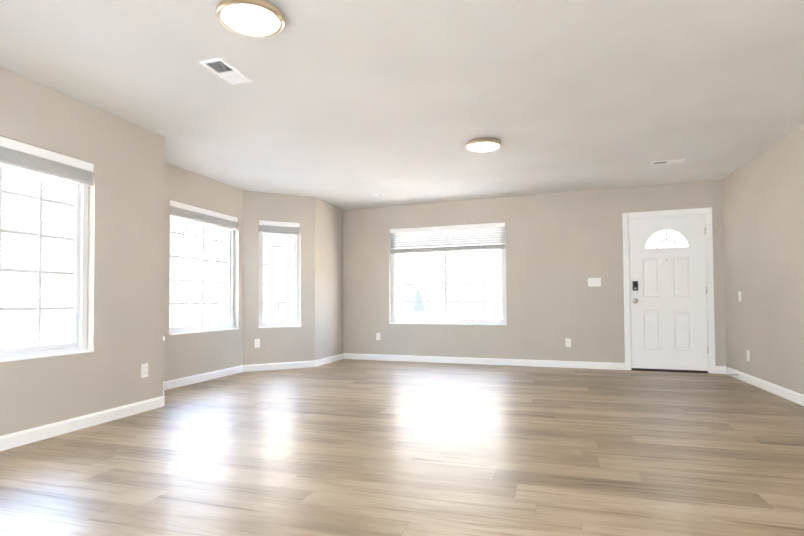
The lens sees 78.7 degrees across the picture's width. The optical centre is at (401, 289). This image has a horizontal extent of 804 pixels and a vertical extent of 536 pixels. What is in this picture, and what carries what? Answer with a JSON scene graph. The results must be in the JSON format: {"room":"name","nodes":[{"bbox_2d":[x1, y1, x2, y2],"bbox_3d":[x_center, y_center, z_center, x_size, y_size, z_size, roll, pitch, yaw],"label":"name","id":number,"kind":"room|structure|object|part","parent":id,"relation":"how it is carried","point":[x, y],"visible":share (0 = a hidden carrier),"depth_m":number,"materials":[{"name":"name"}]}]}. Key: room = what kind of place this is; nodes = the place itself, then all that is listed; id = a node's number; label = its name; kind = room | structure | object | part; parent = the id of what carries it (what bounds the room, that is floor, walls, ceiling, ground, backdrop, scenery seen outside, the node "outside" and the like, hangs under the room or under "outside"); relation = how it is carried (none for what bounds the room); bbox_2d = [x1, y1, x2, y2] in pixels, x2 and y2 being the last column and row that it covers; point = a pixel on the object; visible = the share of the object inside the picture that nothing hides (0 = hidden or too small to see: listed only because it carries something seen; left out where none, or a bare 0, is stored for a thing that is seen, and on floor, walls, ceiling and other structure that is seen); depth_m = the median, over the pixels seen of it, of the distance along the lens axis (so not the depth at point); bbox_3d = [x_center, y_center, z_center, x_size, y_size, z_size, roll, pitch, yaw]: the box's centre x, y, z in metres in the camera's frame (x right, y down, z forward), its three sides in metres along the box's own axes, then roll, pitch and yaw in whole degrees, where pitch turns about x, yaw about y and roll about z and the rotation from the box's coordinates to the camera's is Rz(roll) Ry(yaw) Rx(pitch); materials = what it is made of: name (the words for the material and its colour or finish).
{"room":"empty living room","nodes":[
{"label":"empty living room","id":0,"kind":"room"},
{"bbox_2d":[0,67,164,435],"bbox_3d":[-3.046,-0.228,1.616,0.160,2.410,5.830,-1,-2,17],"label":"wall","id":1,"kind":"structure","parent":0,"point":[125,301],"depth_m":3.80,"materials":[{"name":"paint"}]},
{"bbox_2d":[0,164,88,358],"bbox_3d":[-2.601,-0.252,3.141,0.065,1.426,1.251,-1,-2,17],"label":"window","id":2,"kind":"structure","parent":1,"relation":"in","point":[48,266],"depth_m":3.61,"materials":[{"name":"white plastic"}]},
{"bbox_3d":[-2.601,-0.252,3.141,0.065,1.426,1.251,-1,-2,17],"label":"left window sash","id":3,"kind":"part","parent":2,"relation":"part of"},
{"bbox_2d":[0,136,93,185],"bbox_3d":[-2.543,-0.881,3.138,0.048,0.166,1.239,-1,-2,17],"label":"window blind","id":4,"kind":"object","parent":2,"relation":"attached to","point":[22,156],"visible":1,"depth_m":3.37,"materials":[{"name":"grey fabric"}]},
{"bbox_2d":[0,350,93,362],"bbox_3d":[-2.530,0.453,3.103,0.071,0.016,1.251,-1,-2,17],"label":"window sill","id":5,"kind":"structure","parent":1,"relation":"attached to","point":[42,356],"depth_m":3.33,"materials":[{"name":"white wood"}]},
{"bbox_2d":[0,396,164,450],"bbox_3d":[-2.932,0.931,1.641,0.013,0.092,5.675,-1,-2,17],"label":"baseboard","id":6,"kind":"structure","parent":1,"relation":"attached to","point":[20,438],"depth_m":3.54,"materials":[{"name":"white wood"}]},
{"bbox_2d":[141,363,147,377],"bbox_3d":[-2.181,0.691,4.160,0.008,0.115,0.070,-1,-2,17],"label":"electrical outlet","id":7,"kind":"object","parent":1,"relation":"attached to","point":[144,370],"visible":1,"depth_m":4.15,"materials":[{"name":"white plastic"}]},
{"bbox_2d":[163,162,242,381],"bbox_3d":[-2.388,-0.126,5.851,0.160,2.410,1.530,-1,-2,17],"label":"wall","id":8,"kind":"structure","parent":0,"point":[187,355],"depth_m":5.73,"materials":[{"name":"paint"}]},
{"bbox_2d":[163,365,242,389],"bbox_3d":[-2.298,1.032,5.796,0.013,0.092,1.400,-1,-2,17],"label":"baseboard","id":9,"kind":"structure","parent":8,"relation":"attached to","point":[181,382],"depth_m":5.68,"materials":[{"name":"white wood"}]},
{"bbox_2d":[169,200,238,334],"bbox_3d":[-2.366,-0.220,5.845,0.137,1.458,1.216,-1,-2,17],"label":"bay window","id":10,"kind":"structure","parent":8,"relation":"in","point":[201,216],"depth_m":5.85,"materials":[{"name":"white plastic"}]},
{"bbox_2d":[170,200,237,230],"bbox_3d":[-2.343,-0.864,5.853,0.048,0.166,1.204,-1,-2,17],"label":"blind","id":11,"kind":"object","parent":10,"relation":"attached to","point":[177,209],"depth_m":5.78,"materials":[{"name":"grey fabric"}]},
{"bbox_2d":[243,190,314,364],"bbox_3d":[-1.741,-0.106,6.786,1.056,2.410,0.160,0,-2,-28],"label":"wall","id":12,"kind":"structure","parent":0,"point":[287,344],"depth_m":6.72,"materials":[{"name":"paint"}]},
{"bbox_2d":[255,339,259,347],"bbox_3d":[-1.935,0.725,6.562,0.070,0.115,0.008,0,-2,-28],"label":"outlet","id":13,"kind":"object","parent":12,"relation":"attached to","point":[257,343],"visible":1,"depth_m":6.56,"materials":[{"name":"white plastic"}]},
{"bbox_2d":[258,220,300,327],"bbox_3d":[-1.701,-0.201,6.783,0.576,1.458,0.137,0,-2,-28],"label":"bay window","id":14,"kind":"structure","parent":12,"relation":"in","point":[278,228],"depth_m":6.80,"materials":[{"name":"white plastic"}]},
{"bbox_2d":[259,220,299,234],"bbox_3d":[-1.692,-0.845,6.774,0.564,0.166,0.048,0,-2,-28],"label":"blind","id":15,"kind":"object","parent":14,"relation":"attached to","point":[271,227],"depth_m":6.75,"materials":[{"name":"grey fabric"}]},
{"bbox_2d":[243,360,315,371],"bbox_3d":[-1.661,1.051,6.698,0.995,0.092,0.013,0,-2,-28],"label":"baseboard","id":16,"kind":"structure","parent":12,"relation":"attached to","point":[275,366],"depth_m":6.68,"materials":[{"name":"white wood"}]},
{"bbox_2d":[315,198,342,359],"bbox_3d":[-1.146,-0.090,7.549,0.160,2.410,1.171,-1,-2,17],"label":"wall","id":17,"kind":"structure","parent":0,"point":[328,280],"depth_m":7.40,"materials":[{"name":"paint"}]},
{"bbox_2d":[315,353,343,366],"bbox_3d":[-1.081,1.065,7.411,0.013,0.092,1.005,-1,-2,17],"label":"baseboard","id":18,"kind":"structure","parent":17,"relation":"attached to","point":[326,360],"depth_m":7.36,"materials":[{"name":"white wood"}]},
{"bbox_2d":[0,359,803,535],"bbox_3d":[-0.088,1.087,2.727,6.810,0.200,10.200,-1,-2,17],"label":"floor","id":19,"kind":"structure","parent":0,"point":[349,447],"depth_m":2.85,"materials":[{"name":"laminate"}]},
{"bbox_2d":[631,369,707,372],"bbox_3d":[3.427,1.049,6.314,0.870,0.012,0.132,-1,-2,21],"label":"threshold","id":20,"kind":"object","parent":19,"relation":"on","point":[669,371],"visible":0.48,"depth_m":6.25,"materials":[{"name":"brown metal"}]},
{"bbox_2d":[0,0,803,209],"bbox_3d":[-0.104,-1.522,2.793,6.810,0.200,10.200,-1,-2,17],"label":"ceiling","id":21,"kind":"structure","parent":0,"point":[348,104],"depth_m":3.41,"materials":[{"name":"paint"}]},
{"bbox_2d":[199,58,252,84],"bbox_3d":[-1.132,-1.402,3.172,0.160,0.007,0.330,-1,-2,17],"label":"ceiling vent","id":22,"kind":"object","parent":21,"relation":"in","point":[226,71],"visible":1,"depth_m":3.16,"materials":[{"name":"white metal"}]},
{"bbox_2d":[216,0,284,37],"bbox_3d":[-0.781,-1.401,2.534,0.340,0.047,0.340,-1,-2,17],"label":"ceiling light","id":23,"kind":"object","parent":21,"relation":"attached to","point":[257,18],"visible":1,"depth_m":2.50,"materials":[{"name":"beige metal"}]},
{"bbox_2d":[466,138,500,151],"bbox_3d":[0.770,-1.357,4.636,0.334,0.047,0.334,-1,-2,17],"label":"ceiling light","id":24,"kind":"object","parent":21,"relation":"attached to","point":[483,144],"visible":1,"depth_m":4.57,"materials":[{"name":"beige metal"}]},
{"bbox_2d":[650,159,685,164],"bbox_3d":[2.873,-1.373,5.309,0.320,0.007,0.130,-1,-2,17],"label":"ceiling vent","id":25,"kind":"object","parent":21,"relation":"in","point":[667,162],"visible":1,"depth_m":5.31,"materials":[{"name":"white metal"}]},
{"bbox_2d":[343,180,725,365],"bbox_3d":[1.539,-0.119,7.077,5.598,2.410,0.160,-1,-2,21],"label":"wall","id":26,"kind":"structure","parent":0,"point":[562,248],"depth_m":6.86,"materials":[{"name":"paint"}]},
{"bbox_2d":[389,323,506,324],"bbox_3d":[0.657,0.520,7.332,1.796,0.016,0.071,-1,-2,21],"label":"window sill","id":27,"kind":"structure","parent":26,"relation":"attached to","point":[450,323],"depth_m":7.26,"materials":[{"name":"white wood"}]},
{"bbox_2d":[391,228,506,323],"bbox_3d":[0.677,-0.210,7.415,1.796,1.476,0.065,-1,-2,21],"label":"window","id":28,"kind":"structure","parent":26,"relation":"in","point":[503,320],"depth_m":7.38,"materials":[{"name":"white plastic"}]},
{"bbox_2d":[390,222,504,253],"bbox_3d":[0.651,-0.757,7.368,1.784,0.381,0.048,-1,-2,21],"label":"window blind","id":29,"kind":"object","parent":28,"relation":"attached to","point":[434,232],"visible":0.98,"depth_m":7.34,"materials":[{"name":"grey fabric"}]},
{"bbox_2d":[344,353,725,373],"bbox_3d":[1.526,1.038,6.963,5.278,0.092,0.013,-1,-2,21],"label":"baseboard","id":30,"kind":"structure","parent":26,"relation":"attached to","point":[550,363],"depth_m":7.02,"materials":[{"name":"white wood"}]},
{"bbox_2d":[565,338,570,346],"bbox_3d":[2.268,0.732,6.694,0.070,0.115,0.008,-1,-2,21],"label":"electrical outlet","id":31,"kind":"object","parent":26,"relation":"attached to","point":[568,342],"visible":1,"depth_m":6.69,"materials":[{"name":"white plastic"}]},
{"bbox_2d":[588,278,600,286],"bbox_3d":[2.586,-0.092,6.592,0.162,0.115,0.011,-1,-2,20],"label":"light switch","id":32,"kind":"object","parent":26,"relation":"attached to","point":[592,282],"visible":1,"depth_m":6.59,"materials":[{"name":"white plastic"}]},
{"bbox_2d":[622,207,715,373],"bbox_3d":[3.418,0.022,6.333,1.024,2.068,0.227,-1,-2,21],"label":"door frame","id":33,"kind":"structure","parent":26,"relation":"in","point":[706,212],"depth_m":6.27,"materials":[{"name":"white wood"}]},
{"bbox_3d":[3.399,-0.647,6.309,0.578,0.315,0.014,-1,-2,21],"label":"lite frame","id":34,"kind":"part","parent":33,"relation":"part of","materials":[{"name":"white paint"}]},
{"bbox_2d":[629,215,707,370],"bbox_3d":[3.412,0.056,6.315,0.866,1.971,0.044,-1,-2,21],"label":"door","id":35,"kind":"structure","parent":33,"relation":"attached to","point":[668,316],"depth_m":6.28,"materials":[{"name":"white paint"}]},
{"bbox_2d":[633,281,637,290],"bbox_3d":[3.053,-0.042,6.417,0.064,0.125,0.022,-1,-2,21],"label":"keypad","id":36,"kind":"object","parent":35,"relation":"attached to","point":[635,283],"visible":1,"depth_m":6.41,"materials":[{"name":"black plastic"}]},
{"bbox_2d":[632,368,707,371],"bbox_3d":[3.418,1.039,6.288,0.864,0.024,0.048,-1,-2,21],"label":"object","id":37,"kind":"structure","parent":35,"relation":"attached to","point":[670,370],"depth_m":6.26,"materials":[{"name":"black plastic"}]},
{"bbox_2d":[722,123,803,394],"bbox_3d":[2.785,-0.261,1.706,0.205,2.410,9.360,-1,-2,17],"label":"wall","id":38,"kind":"structure","parent":0,"point":[763,213],"depth_m":4.88,"materials":[{"name":"paint"}]},
{"bbox_2d":[747,350,749,360],"bbox_3d":[3.795,0.730,5.380,0.008,0.115,0.070,-1,-2,17],"label":"electrical outlet","id":39,"kind":"object","parent":38,"relation":"attached to","point":[748,355],"visible":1,"depth_m":5.36,"materials":[{"name":"white plastic"}]},
{"bbox_2d":[726,366,803,405],"bbox_3d":[2.711,0.898,1.707,0.057,0.092,9.050,-1,-2,17],"label":"baseboard","id":40,"kind":"structure","parent":38,"relation":"attached to","point":[790,395],"depth_m":4.87,"materials":[{"name":"white wood"}]},
{"label":"outside","id":41,"kind":"structure","parent":0,"visible":0},
{"bbox_2d":[263,313,501,321],"bbox_3d":[-5.334,1.641,12.544,100.000,0.250,100.000,-1,-2,17],"label":"ground","id":42,"kind":"structure","parent":41,"point":[269,317],"depth_m":37.92,"materials":[{"name":"grey"}]},
{"bbox_2d":[0,165,227,348],"bbox_3d":[-11.771,-1.375,10.372,3.000,5.750,24.000,-1,-2,17],"label":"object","id":43,"kind":"structure","parent":42,"relation":"on","point":[21,218],"depth_m":13.15,"materials":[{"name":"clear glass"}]},
{"bbox_2d":[409,289,427,314],"bbox_3d":[1.383,1.063,41.873,1.800,2.300,1.755,-1,-2,17],"label":"tree","id":44,"kind":"object","parent":42,"relation":"on","point":[418,307],"depth_m":41.46,"materials":[{"name":"white plant"}]},
{"bbox_2d":[263,229,687,312],"bbox_3d":[8.505,-9.744,50.428,75.000,24.250,8.000,-1,-2,17],"label":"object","id":45,"kind":"structure","parent":42,"relation":"on","point":[492,292],"depth_m":47.57,"materials":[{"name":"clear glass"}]}
]}

